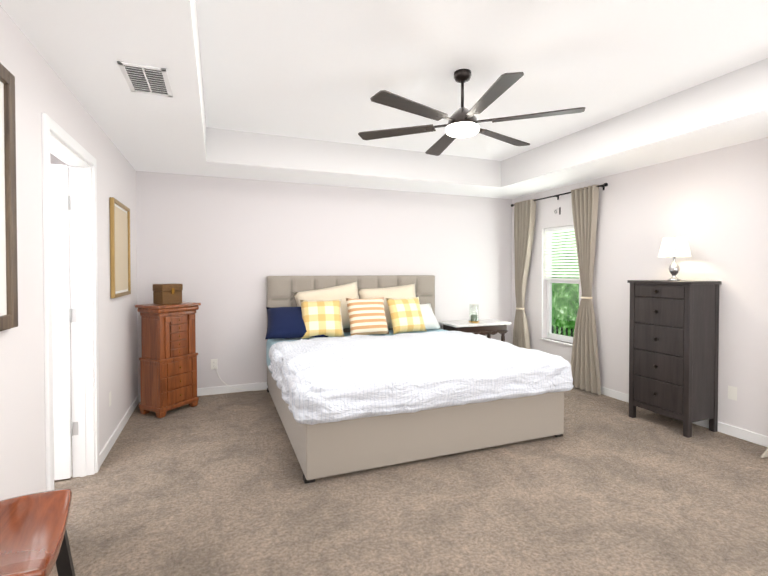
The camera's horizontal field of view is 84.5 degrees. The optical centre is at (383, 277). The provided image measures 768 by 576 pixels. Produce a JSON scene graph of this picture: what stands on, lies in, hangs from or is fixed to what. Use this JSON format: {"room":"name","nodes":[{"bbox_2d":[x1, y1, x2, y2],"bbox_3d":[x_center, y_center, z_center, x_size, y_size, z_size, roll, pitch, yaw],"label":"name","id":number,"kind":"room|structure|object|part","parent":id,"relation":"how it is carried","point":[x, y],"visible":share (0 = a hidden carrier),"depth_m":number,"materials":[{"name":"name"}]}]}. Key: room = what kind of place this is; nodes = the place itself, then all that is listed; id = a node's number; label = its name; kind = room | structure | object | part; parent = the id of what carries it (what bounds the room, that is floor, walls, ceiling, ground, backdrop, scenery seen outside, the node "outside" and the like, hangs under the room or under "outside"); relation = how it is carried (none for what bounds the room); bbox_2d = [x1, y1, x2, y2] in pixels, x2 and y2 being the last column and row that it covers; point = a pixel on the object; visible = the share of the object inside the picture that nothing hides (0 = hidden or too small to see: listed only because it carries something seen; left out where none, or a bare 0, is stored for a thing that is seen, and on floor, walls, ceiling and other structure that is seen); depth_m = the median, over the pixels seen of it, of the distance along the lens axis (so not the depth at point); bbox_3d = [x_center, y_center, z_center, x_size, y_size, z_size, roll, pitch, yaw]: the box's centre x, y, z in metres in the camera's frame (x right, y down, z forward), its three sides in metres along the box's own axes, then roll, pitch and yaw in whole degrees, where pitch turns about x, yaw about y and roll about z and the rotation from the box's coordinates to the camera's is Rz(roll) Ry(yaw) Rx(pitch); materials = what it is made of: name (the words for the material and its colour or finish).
{"room":"bedroom","nodes":[
{"label":"bedroom","id":0,"kind":"room"},
{"bbox_2d":[50,153,71,421],"bbox_3d":[-3.294,0.066,3.445,1.780,2.540,0.120,0,1,-21],"label":"wall","id":1,"kind":"structure","parent":0,"point":[55,160],"depth_m":3.60,"materials":[{"name":"white paint"}]},
{"bbox_2d":[0,5,137,500],"bbox_3d":[-1.610,-0.083,1.757,0.120,2.890,5.750,0,1,-21],"label":"wall","id":2,"kind":"structure","parent":0,"point":[41,87],"depth_m":2.01,"materials":[{"name":"white paint"}]},
{"bbox_2d":[0,63,17,330],"bbox_3d":[-1.357,-0.301,1.321,0.030,1.020,0.860,0,1,-21],"label":"picture frame","id":3,"kind":"object","parent":2,"relation":"attached to","point":[8,270],"visible":1,"depth_m":1.67,"materials":[{"name":"wood"}]},
{"bbox_2d":[50,164,77,480],"bbox_3d":[-2.432,0.301,2.665,0.818,2.069,0.039,0,1,-21],"label":"door","id":4,"kind":"structure","parent":2,"relation":"in","point":[61,323],"depth_m":2.77,"materials":[{"name":"white wood"}]},
{"bbox_3d":[-2.075,-0.494,2.808,0.040,0.090,0.012,0,1,-21],"label":"door hinge","id":5,"kind":"part","parent":4,"relation":"part of","materials":[{"name":"white metal"}]},
{"bbox_3d":[-2.075,0.256,2.819,0.040,0.090,0.012,0,1,-21],"label":"door hinge","id":6,"kind":"part","parent":4,"relation":"part of","materials":[{"name":"white metal"}]},
{"bbox_3d":[-2.075,1.015,2.831,0.040,0.090,0.012,0,1,-21],"label":"door hinge","id":7,"kind":"part","parent":4,"relation":"part of","materials":[{"name":"white metal"}]},
{"bbox_2d":[41,113,99,490],"bbox_3d":[-1.884,0.271,2.482,0.140,2.160,0.930,0,1,-21],"label":"door frame","id":8,"kind":"structure","parent":2,"relation":"attached to","point":[81,302],"depth_m":2.83,"materials":[{"name":"white wood"}]},
{"bbox_2d":[109,197,130,297],"bbox_3d":[-2.274,-0.237,3.654,0.030,0.800,0.670,0,1,-21],"label":"picture frame","id":9,"kind":"object","parent":2,"relation":"attached to","point":[120,270],"visible":1,"depth_m":3.60,"materials":[{"name":"gold metal"}]},
{"bbox_2d":[100,394,139,466],"bbox_3d":[-2.297,1.289,3.707,0.013,0.085,1.618,0,1,-21],"label":"baseboard","id":10,"kind":"structure","parent":2,"relation":"attached to","point":[106,449],"depth_m":3.50,"materials":[{"name":"white wood"}]},
{"bbox_2d":[136,171,511,393],"bbox_3d":[-0.367,-0.140,5.400,5.100,2.890,0.120,0,1,-21],"label":"wall","id":11,"kind":"structure","parent":0,"point":[220,249],"depth_m":4.99,"materials":[{"name":"white paint"}]},
{"bbox_2d":[140,382,267,401],"bbox_3d":[-0.371,1.264,5.349,4.800,0.085,0.013,0,1,-21],"label":"baseboard","id":12,"kind":"structure","parent":11,"relation":"attached to","point":[263,385],"depth_m":4.80,"materials":[{"name":"white wood"}]},
{"bbox_2d":[211,359,217,369],"bbox_3d":[-1.907,0.976,4.742,0.070,0.114,0.009,0,1,-21],"label":"electrical outlet","id":13,"kind":"object","parent":11,"relation":"attached to","point":[213,362],"visible":1,"depth_m":4.74,"materials":[{"name":"white plastic"}]},
{"bbox_2d":[214,366,266,390],"bbox_3d":[-1.607,1.151,4.814,0.613,0.316,0.066,0,1,-21],"label":"cord","id":14,"kind":"object","parent":13,"relation":"attached to","point":[236,388],"visible":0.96,"depth_m":4.80,"materials":[{"name":"white plastic"}]},
{"bbox_2d":[0,0,767,198],"bbox_3d":[0.689,-1.257,2.643,4.820,0.330,5.750,0,1,-21],"label":"ceiling","id":15,"kind":"structure","parent":0,"point":[82,47],"depth_m":3.36,"materials":[{"name":"white paint"}]},
{"bbox_2d":[117,61,172,97],"bbox_3d":[-1.304,-1.080,2.330,0.220,0.012,0.380,0,1,-21],"label":"ceiling vent","id":16,"kind":"object","parent":15,"relation":"in","point":[145,79],"visible":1,"depth_m":2.30,"materials":[{"name":"white metal"}]},
{"bbox_2d":[49,387,767,575],"bbox_3d":[-0.214,1.403,2.329,7.080,0.100,5.990,0,1,-21],"label":"floor","id":17,"kind":"structure","parent":0,"point":[216,485],"depth_m":2.51,"materials":[{"name":"carpet"}]},
{"bbox_2d":[0,489,74,575],"bbox_3d":[-1.053,1.040,1.177,0.336,0.663,0.560,-1,1,-29],"label":"stool","id":18,"kind":"object","parent":17,"relation":"on","point":[34,540],"visible":1,"depth_m":1.26,"materials":[{"name":"brown leather"}]},
{"bbox_2d":[135,302,200,417],"bbox_3d":[-2.140,0.794,4.212,0.350,1.061,0.474,0,1,27],"label":"armoire","id":19,"kind":"object","parent":17,"relation":"on","point":[168,370],"visible":1,"depth_m":4.07,"materials":[{"name":"brown wood"}]},
{"bbox_2d":[153,284,182,304],"bbox_3d":[-2.150,0.164,4.206,0.172,0.195,0.220,1,1,31],"label":"wicker box","id":20,"kind":"object","parent":19,"relation":"on","point":[167,294],"visible":1,"depth_m":4.14,"materials":[{"name":"brown wicker"}]},
{"bbox_2d":[265,275,573,483],"bbox_3d":[0.087,0.659,4.184,2.332,1.330,2.472,0,1,-21],"label":"bed","id":21,"kind":"object","parent":17,"relation":"on","point":[365,372],"visible":1,"depth_m":3.28,"materials":[{"name":"fabric"}]},
{"bbox_2d":[293,281,358,328],"bbox_3d":[-0.627,0.372,4.948,0.780,0.540,0.178,-10,-8,-21],"label":"pillow","id":22,"kind":"object","parent":21,"relation":"on","point":[343,290],"depth_m":4.93,"materials":[{"name":"beige fabric"}]},
{"bbox_2d":[358,284,415,328],"bbox_3d":[0.073,0.373,5.218,0.780,0.540,0.178,-5,-9,-21],"label":"pillow","id":23,"kind":"object","parent":21,"relation":"on","point":[395,291],"depth_m":5.19,"materials":[{"name":"fabric"}]},
{"bbox_2d":[268,331,573,424],"bbox_3d":[0.211,0.776,3.869,2.332,0.363,1.794,0,1,-21],"label":"comforter","id":24,"kind":"object","parent":21,"relation":"on","point":[354,379],"depth_m":3.18,"materials":[{"name":"white fabric"}]},
{"bbox_2d":[420,303,440,328],"bbox_3d":[0.414,0.493,5.253,0.560,0.400,0.166,0,-39,-27],"label":"pillow","id":25,"kind":"object","parent":21,"relation":"on","point":[430,321],"depth_m":5.23,"materials":[{"name":"white fabric"}]},
{"bbox_2d":[439,319,511,341],"bbox_3d":[1.226,0.951,5.710,0.860,0.700,0.460,0,1,-21],"label":"nightstand","id":26,"kind":"object","parent":17,"relation":"on","point":[488,327],"visible":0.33,"depth_m":5.57,"materials":[{"name":"stone"}]},
{"bbox_2d":[469,304,478,322],"bbox_3d":[1.204,0.479,5.651,0.144,0.240,0.144,0,1,-21],"label":"cloche","id":27,"kind":"object","parent":26,"relation":"on","point":[474,316],"visible":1,"depth_m":5.61,"materials":[{"name":"glass"}]},
{"bbox_2d":[627,280,721,437],"bbox_3d":[2.593,0.680,3.820,0.416,1.300,0.580,0,1,-21],"label":"dresser","id":28,"kind":"object","parent":17,"relation":"on","point":[673,345],"visible":1,"depth_m":3.63,"materials":[{"name":"brown wood"}]},
{"bbox_2d":[658,237,690,280],"bbox_3d":[2.611,-0.164,3.798,0.248,0.385,0.248,0,1,-21],"label":"lamp","id":29,"kind":"object","parent":28,"relation":"on","point":[674,247],"visible":1,"depth_m":3.73,"materials":[{"name":"white fabric"}]},
{"bbox_2d":[196,0,767,160],"bbox_3d":[0.707,-1.482,2.647,5.100,0.120,5.990,0,1,-21],"label":"ceiling","id":30,"kind":"structure","parent":0,"point":[325,70],"depth_m":2.76,"materials":[{"name":"white paint"}]},
{"bbox_2d":[358,69,584,155],"bbox_3d":[0.547,-1.211,2.949,1.503,0.432,1.536,0,1,-21],"label":"ceiling fan","id":31,"kind":"object","parent":30,"relation":"hanging from","point":[463,121],"visible":1,"depth_m":2.85,"materials":[{"name":"brown metal"}]},
{"bbox_2d":[511,137,767,435],"bbox_3d":[3.006,-0.111,3.573,0.160,2.890,5.750,0,1,-21],"label":"wall","id":32,"kind":"structure","parent":0,"point":[712,206],"depth_m":3.88,"materials":[{"name":"white paint"}]},
{"bbox_2d":[540,338,572,346],"bbox_3d":[2.253,0.828,5.371,0.105,0.025,0.650,0,1,-21],"label":"window sill","id":33,"kind":"structure","parent":32,"relation":"attached to","point":[557,341],"depth_m":5.37,"materials":[{"name":"wood"}]},
{"bbox_2d":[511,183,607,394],"bbox_3d":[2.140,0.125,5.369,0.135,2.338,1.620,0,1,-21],"label":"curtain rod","id":34,"kind":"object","parent":32,"relation":"attached to","point":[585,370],"visible":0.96,"depth_m":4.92,"materials":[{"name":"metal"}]},
{"bbox_2d":[513,199,535,348],"bbox_3d":[1.934,0.117,5.847,0.082,2.338,0.420,0,1,-21],"label":"curtain","id":35,"kind":"object","parent":34,"relation":"hanging from","point":[524,211],"depth_m":5.85,"materials":[{"name":"fabric"}]},
{"bbox_2d":[571,185,600,394],"bbox_3d":[2.320,0.133,4.865,0.083,2.338,0.460,0,1,-21],"label":"curtain","id":36,"kind":"object","parent":34,"relation":"hanging from","point":[585,370],"depth_m":4.83,"materials":[{"name":"fabric"}]},
{"bbox_2d":[547,231,578,342],"bbox_3d":[2.320,0.086,5.385,0.062,1.460,0.620,0,1,-21],"label":"window","id":37,"kind":"structure","parent":32,"relation":"in","point":[561,337],"depth_m":5.57,"materials":[{"name":"white"}]},
{"bbox_2d":[544,225,578,279],"bbox_3d":[2.270,-0.303,5.360,0.050,0.675,0.600,0,1,-21],"label":"window blinds","id":38,"kind":"object","parent":37,"relation":"attached to","point":[560,230],"visible":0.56,"depth_m":5.37,"materials":[{"name":"white plastic"}]},
{"bbox_2d":[601,386,767,446],"bbox_3d":[2.925,1.292,3.563,0.013,0.085,5.750,0,1,-21],"label":"baseboard","id":39,"kind":"structure","parent":32,"relation":"attached to","point":[746,435],"depth_m":3.57,"materials":[{"name":"white wood"}]},
{"bbox_2d":[728,385,736,400],"bbox_3d":[2.937,0.974,3.557,0.009,0.114,0.070,0,1,-21],"label":"electrical outlet","id":40,"kind":"object","parent":32,"relation":"attached to","point":[732,392],"visible":1,"depth_m":3.56,"materials":[{"name":"white plastic"}]},
{"label":"outside","id":41,"kind":"structure","parent":0,"visible":0},
{"bbox_2d":[552,231,578,336],"bbox_3d":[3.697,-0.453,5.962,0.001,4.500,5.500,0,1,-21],"label":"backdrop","id":42,"kind":"structure","parent":41,"point":[565,313],"depth_m":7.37,"materials":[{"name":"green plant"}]}
]}

